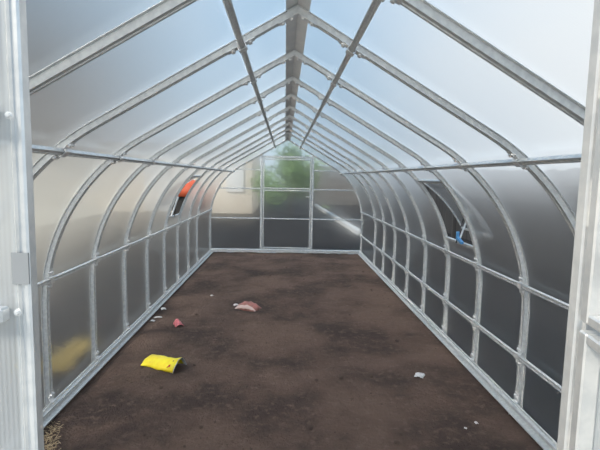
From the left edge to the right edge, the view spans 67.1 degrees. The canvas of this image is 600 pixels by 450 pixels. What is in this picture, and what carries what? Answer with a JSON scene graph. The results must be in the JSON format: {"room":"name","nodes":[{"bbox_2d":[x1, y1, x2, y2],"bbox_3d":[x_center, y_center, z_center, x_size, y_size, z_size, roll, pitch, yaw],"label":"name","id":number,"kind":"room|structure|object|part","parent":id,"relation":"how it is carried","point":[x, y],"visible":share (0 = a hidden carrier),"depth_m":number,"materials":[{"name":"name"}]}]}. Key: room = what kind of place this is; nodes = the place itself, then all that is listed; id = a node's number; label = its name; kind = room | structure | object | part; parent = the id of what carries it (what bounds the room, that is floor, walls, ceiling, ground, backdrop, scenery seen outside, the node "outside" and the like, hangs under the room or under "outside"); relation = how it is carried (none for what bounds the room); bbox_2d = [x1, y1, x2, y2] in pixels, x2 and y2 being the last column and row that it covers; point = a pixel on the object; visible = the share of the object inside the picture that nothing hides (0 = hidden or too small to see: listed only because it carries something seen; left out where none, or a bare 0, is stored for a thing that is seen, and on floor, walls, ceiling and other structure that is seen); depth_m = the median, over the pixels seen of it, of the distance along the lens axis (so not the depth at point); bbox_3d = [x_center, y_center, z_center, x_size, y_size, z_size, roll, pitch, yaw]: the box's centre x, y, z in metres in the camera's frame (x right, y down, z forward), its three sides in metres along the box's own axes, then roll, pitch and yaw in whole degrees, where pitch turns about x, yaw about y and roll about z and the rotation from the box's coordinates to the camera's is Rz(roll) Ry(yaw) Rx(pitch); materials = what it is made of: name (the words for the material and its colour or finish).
{"room":"greenhouse","nodes":[
{"label":"greenhouse","id":0,"kind":"room"},
{"bbox_2d":[31,137,233,409],"bbox_3d":[-1.424,0.152,4.906,0.486,1.662,8.325,1,6,-2],"label":"wall","id":1,"kind":"structure","parent":0,"point":[58,183],"depth_m":3.42,"materials":[{"name":"clear plastic"}]},
{"bbox_2d":[169,175,200,218],"bbox_3d":[-1.588,-0.374,5.869,0.498,0.557,0.658,1,6,-2],"label":"window","id":2,"kind":"structure","parent":1,"relation":"in","point":[194,176],"depth_m":5.82,"materials":[{"name":"metal"}]},
{"bbox_2d":[209,139,362,253],"bbox_3d":[-0.262,-0.567,9.020,3.072,2.284,0.087,1,6,-2],"label":"wall","id":3,"kind":"structure","parent":0,"point":[236,215],"depth_m":9.07,"materials":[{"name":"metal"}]},
{"bbox_3d":[-0.775,-0.423,9.033,0.040,1.944,0.031,1,6,-2],"label":"post","id":4,"kind":"part","parent":3,"relation":"part of","materials":[{"name":"metal"}]},
{"bbox_3d":[-0.283,0.526,9.128,3.000,0.058,0.074,1,6,-2],"label":"sill","id":5,"kind":"part","parent":3,"relation":"part of","materials":[{"name":"metal"}]},
{"bbox_2d":[262,158,311,248],"bbox_3d":[-0.264,-0.415,9.026,0.960,1.800,0.072,1,6,-2],"label":"door","id":6,"kind":"structure","parent":3,"relation":"in","point":[310,160],"depth_m":9.03,"materials":[{"name":"metal"}]},
{"bbox_3d":[-0.283,0.465,9.141,0.912,0.022,0.022,1,6,-2],"label":"cross rail","id":7,"kind":"part","parent":6,"relation":"part of","materials":[{"name":"metal"}]},
{"bbox_3d":[-0.271,-0.124,9.080,0.912,0.022,0.022,1,6,-2],"label":"cross rail","id":8,"kind":"part","parent":6,"relation":"part of","materials":[{"name":"metal"}]},
{"bbox_3d":[-0.247,-1.297,8.957,0.912,0.022,0.022,1,6,-2],"label":"cross rail","id":9,"kind":"part","parent":6,"relation":"part of","materials":[{"name":"metal"}]},
{"bbox_3d":[-0.259,-0.727,9.017,0.912,0.022,0.022,1,6,-2],"label":"cross rail","id":10,"kind":"part","parent":6,"relation":"part of","materials":[{"name":"metal"}]},
{"bbox_3d":[-0.260,-0.685,9.021,0.912,0.022,0.022,1,6,-2],"label":"cross rail","id":11,"kind":"part","parent":6,"relation":"part of","materials":[{"name":"metal"}]},
{"bbox_3d":[0.244,-0.406,9.069,0.040,1.944,0.031,1,6,-2],"label":"post","id":12,"kind":"part","parent":3,"relation":"part of","materials":[{"name":"metal"}]},
{"bbox_2d":[43,252,542,449],"bbox_3d":[-0.148,1.006,5.038,3.120,0.040,8.385,1,6,-2],"label":"floor","id":13,"kind":"structure","parent":0,"point":[102,420],"depth_m":3.44,"materials":[{"name":"soil"}]},
{"bbox_2d":[44,421,61,449],"bbox_3d":[-1.405,1.230,2.541,0.124,0.027,0.513,-2,7,-26],"label":"straw","id":14,"kind":"object","parent":13,"relation":"on","point":[51,426],"visible":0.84,"depth_m":2.60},
{"bbox_2d":[43,248,212,428],"bbox_3d":[-1.623,0.934,4.987,0.052,0.066,8.235,1,6,-2],"label":"base rail","id":15,"kind":"object","parent":13,"relation":"on","point":[71,390],"visible":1,"depth_m":3.69,"materials":[{"name":"metal"}]},
{"bbox_2d":[141,354,186,372],"bbox_3d":[-1.089,1.081,3.622,0.372,0.092,0.206,4,7,29],"label":"plastic bag","id":16,"kind":"object","parent":13,"relation":"on","point":[158,362],"visible":1,"depth_m":3.57,"materials":[{"name":"yellow plastic"}]},
{"bbox_2d":[173,319,183,326],"bbox_3d":[-1.245,1.000,4.632,0.096,0.052,0.118,-2,7,-30],"label":"scrap","id":17,"kind":"object","parent":13,"relation":"on","point":[177,322],"visible":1,"depth_m":4.63,"materials":[{"name":"pink paper"}]},
{"bbox_2d":[235,301,260,311],"bbox_3d":[-0.600,0.932,5.260,0.285,0.088,0.170,4,7,24],"label":"wrapper","id":18,"kind":"object","parent":13,"relation":"on","point":[246,306],"visible":1,"depth_m":5.21,"materials":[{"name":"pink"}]},
{"bbox_2d":[41,49,529,408],"bbox_3d":[-0.057,0.138,2.829,3.062,2.378,0.078,1,6,-2],"label":"steel arch","id":19,"kind":"object","parent":13,"relation":"on","point":[48,271],"visible":0.98,"depth_m":2.78,"materials":[{"name":"metal"}]},
{"bbox_3d":[-0.034,-0.994,2.711,0.170,0.061,0.039,1,6,-2],"label":"joint plate","id":20,"kind":"part","parent":19,"relation":"part of","materials":[{"name":"metal"}]},
{"bbox_2d":[89,75,482,367],"bbox_3d":[-0.080,0.065,3.519,3.062,2.378,0.078,1,6,-2],"label":"steel arch","id":21,"kind":"object","parent":13,"relation":"on","point":[95,251],"visible":0.97,"depth_m":3.47,"materials":[{"name":"metal"}]},
{"bbox_2d":[176,122,395,283],"bbox_3d":[-0.172,-0.225,6.281,3.062,2.378,0.078,1,6,-2],"label":"steel arch","id":22,"kind":"object","parent":13,"relation":"on","point":[287,123],"visible":0.94,"depth_m":6.22,"materials":[{"name":"metal"}]},
{"bbox_2d":[187,127,384,273],"bbox_3d":[-0.195,-0.298,6.971,3.062,2.378,0.078,1,6,-2],"label":"steel arch","id":23,"kind":"object","parent":13,"relation":"on","point":[288,128],"visible":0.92,"depth_m":6.91,"materials":[{"name":"metal"}]},
{"bbox_2d":[196,132,375,264],"bbox_3d":[-0.217,-0.370,7.661,3.062,2.378,0.078,1,6,-2],"label":"steel arch","id":24,"kind":"object","parent":13,"relation":"on","point":[289,133],"visible":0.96,"depth_m":7.60,"materials":[{"name":"metal"}]},
{"bbox_2d":[122,93,450,334],"bbox_3d":[-0.103,-0.007,4.210,3.062,2.378,0.078,1,6,-2],"label":"steel arch","id":25,"kind":"object","parent":13,"relation":"on","point":[291,95],"visible":0.92,"depth_m":4.16,"materials":[{"name":"metal"}]},
{"bbox_2d":[145,105,427,314],"bbox_3d":[-0.126,-0.080,4.900,3.062,2.378,0.078,1,6,-2],"label":"steel arch","id":26,"kind":"object","parent":13,"relation":"on","point":[292,108],"visible":0.97,"depth_m":4.84,"materials":[{"name":"metal"}]},
{"bbox_2d":[163,114,409,296],"bbox_3d":[-0.149,-0.153,5.590,3.062,2.378,0.078,1,6,-2],"label":"steel arch","id":27,"kind":"object","parent":13,"relation":"on","point":[372,168],"visible":0.94,"depth_m":5.53,"materials":[{"name":"metal"}]},
{"bbox_2d":[79,255,501,449],"bbox_3d":[-0.162,0.966,5.369,2.816,0.052,7.233,1,6,-2],"label":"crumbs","id":28,"kind":"object","parent":13,"relation":"on","point":[310,427],"visible":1,"depth_m":3.46,"materials":[{"name":"brown soil"}]},
{"bbox_2d":[33,4,575,237],"bbox_3d":[-0.034,0.210,2.139,3.062,2.378,0.078,1,6,-2],"label":"steel arch","id":29,"kind":"object","parent":13,"relation":"on","point":[298,10],"visible":0.69,"depth_m":2.03,"materials":[{"name":"metal"}]},
{"bbox_3d":[-0.011,-0.921,2.021,0.170,0.061,0.039,1,6,-2],"label":"joint plate","id":30,"kind":"part","parent":29,"relation":"part of","materials":[{"name":"metal"}]},
{"bbox_2d":[29,0,584,125],"bbox_3d":[-0.013,0.278,1.493,3.062,2.378,0.078,1,6,-2],"label":"steel arch","id":31,"kind":"object","parent":13,"relation":"on","point":[423,9],"visible":0.88,"depth_m":1.39,"materials":[{"name":"metal"}]},
{"bbox_2d":[37,209,211,287],"bbox_3d":[-1.612,0.119,4.899,0.023,0.029,8.220,1,6,-2],"label":"purlin","id":32,"kind":"object","parent":31,"relation":"attached to","point":[81,266],"visible":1,"depth_m":3.60,"materials":[{"name":"metal"}]},
{"bbox_2d":[32,145,234,171],"bbox_3d":[-1.163,-0.623,4.836,0.032,0.032,8.220,1,6,-2],"label":"purlin","id":33,"kind":"object","parent":31,"relation":"attached to","point":[35,148],"visible":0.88,"depth_m":2.47,"materials":[{"name":"metal"}]},
{"bbox_2d":[222,0,275,147],"bbox_3d":[-0.351,-1.088,4.814,0.032,0.030,8.220,1,6,-2],"label":"purlin","id":34,"kind":"object","parent":31,"relation":"attached to","point":[228,5],"visible":0.88,"depth_m":1.99,"materials":[{"name":"metal"}]},
{"bbox_2d":[299,0,380,148],"bbox_3d":[0.139,-1.080,4.831,0.032,0.030,8.220,1,6,-2],"label":"purlin","id":35,"kind":"object","parent":31,"relation":"attached to","point":[375,4],"visible":1,"depth_m":1.96,"materials":[{"name":"metal"}]},
{"bbox_2d":[339,154,580,174],"bbox_3d":[0.930,-0.588,4.909,0.032,0.032,8.220,1,6,-2],"label":"purlin","id":36,"kind":"object","parent":31,"relation":"attached to","point":[572,158],"visible":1,"depth_m":2.31,"materials":[{"name":"metal"}]},
{"bbox_2d":[360,235,561,392],"bbox_3d":[1.355,0.638,5.052,0.020,0.026,8.220,1,6,-2],"label":"purlin","id":37,"kind":"object","parent":31,"relation":"attached to","point":[523,360],"visible":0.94,"depth_m":3.35,"materials":[{"name":"metal"}]},
{"bbox_2d":[360,211,568,309],"bbox_3d":[1.350,0.168,5.002,0.023,0.029,8.220,1,6,-2],"label":"purlin","id":38,"kind":"object","parent":31,"relation":"attached to","point":[549,298],"visible":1,"depth_m":3.27,"materials":[{"name":"metal"}]},
{"bbox_2d":[414,372,424,377],"bbox_3d":[0.932,1.169,3.522,0.076,0.014,0.084,4,7,26],"label":"paper scrap","id":39,"kind":"object","parent":13,"relation":"on","point":[421,375],"visible":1,"depth_m":3.52,"materials":[{"name":"white paper"}]},
{"bbox_2d":[358,251,556,449],"bbox_3d":[1.327,0.982,5.090,0.052,0.066,8.235,1,6,-2],"label":"base rail","id":40,"kind":"object","parent":13,"relation":"on","point":[545,441],"visible":1,"depth_m":3.44,"materials":[{"name":"metal"}]},
{"bbox_2d":[0,0,599,449],"bbox_3d":[0.011,0.300,0.806,3.072,2.289,0.100,1,6,-2],"label":"door frame","id":41,"kind":"structure","parent":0,"point":[21,408],"depth_m":0.75,"materials":[{"name":"metal"}]},
{"bbox_2d":[569,97,599,449],"bbox_3d":[0.424,0.524,0.343,0.034,1.855,0.965,2,6,8],"label":"door","id":42,"kind":"structure","parent":41,"relation":"in","point":[585,422],"depth_m":0.75,"materials":[{"name":"white metal"}]},
{"bbox_3d":[0.426,0.235,0.305,0.028,0.018,0.898,2,6,8],"label":"cross rail","id":43,"kind":"part","parent":42,"relation":"part of","materials":[{"name":"metal"}]},
{"bbox_3d":[0.427,0.202,0.302,0.028,0.018,0.898,2,6,8],"label":"cross rail","id":44,"kind":"part","parent":42,"relation":"part of","materials":[{"name":"metal"}]},
{"bbox_3d":[0.431,0.837,0.366,0.005,1.220,0.942,2,6,8],"label":"panel","id":45,"kind":"part","parent":42,"relation":"part of","materials":[{"name":"white plastic"}]},
{"bbox_2d":[26,0,593,170],"bbox_3d":[-0.109,-0.962,4.832,2.100,0.621,8.325,1,6,-2],"label":"ceiling","id":46,"kind":"structure","parent":0,"point":[550,38],"depth_m":1.82,"materials":[{"name":"clear plastic"}]},
{"bbox_2d":[285,0,310,139],"bbox_3d":[-0.103,-1.254,4.802,0.104,0.031,8.285,1,6,-2],"label":"strip","id":47,"kind":"object","parent":46,"relation":"attached to","point":[296,29],"visible":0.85,"depth_m":2.57,"materials":[{"name":"metal"}]},
{"bbox_2d":[340,145,581,441],"bbox_3d":[1.161,0.195,4.996,0.486,1.662,8.325,1,6,-2],"label":"wall","id":48,"kind":"structure","parent":0,"point":[546,240],"depth_m":3.15,"materials":[{"name":"clear plastic"}]},
{"bbox_2d":[418,179,473,249],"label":"window","id":49,"kind":"structure","parent":48,"relation":"in","point":[436,186],"depth_m":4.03,"materials":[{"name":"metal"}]},
{"bbox_3d":[1.326,-0.159,3.892,0.432,0.457,0.644,1,6,-2],"label":"frame","id":50,"kind":"part","parent":49,"relation":"part of","materials":[{"name":"metal"}]},
{"bbox_3d":[1.335,-0.162,3.892,0.423,0.438,0.626,1,6,-2],"label":"pane","id":51,"kind":"part","parent":49,"relation":"part of","materials":[{"name":"clear plastic"}]},
{"label":"outside","id":52,"kind":"structure","parent":0,"visible":0},
{"bbox_2d":[170,212,472,244],"bbox_3d":[-1.273,-2.559,38.925,120.000,0.001,102.000,1,6,-2],"label":"ground","id":53,"kind":"structure","parent":52,"point":[448,234],"depth_m":11.69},
{"bbox_2d":[172,197,184,215],"bbox_3d":[-3.417,-0.442,13.925,0.840,0.900,0.840,1,6,-2],"label":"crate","id":54,"kind":"object","parent":53,"relation":"on","point":[181,199],"visible":0.03,"depth_m":13.48,"materials":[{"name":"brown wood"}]},
{"bbox_2d":[178,180,195,196],"bbox_3d":[-3.403,-1.141,13.852,0.980,0.559,0.980,1,6,-2],"label":"tarpaulin","id":55,"kind":"object","parent":54,"relation":"on","point":[186,188],"visible":0.21,"depth_m":13.41,"materials":[{"name":"orange fabric"}]}
]}

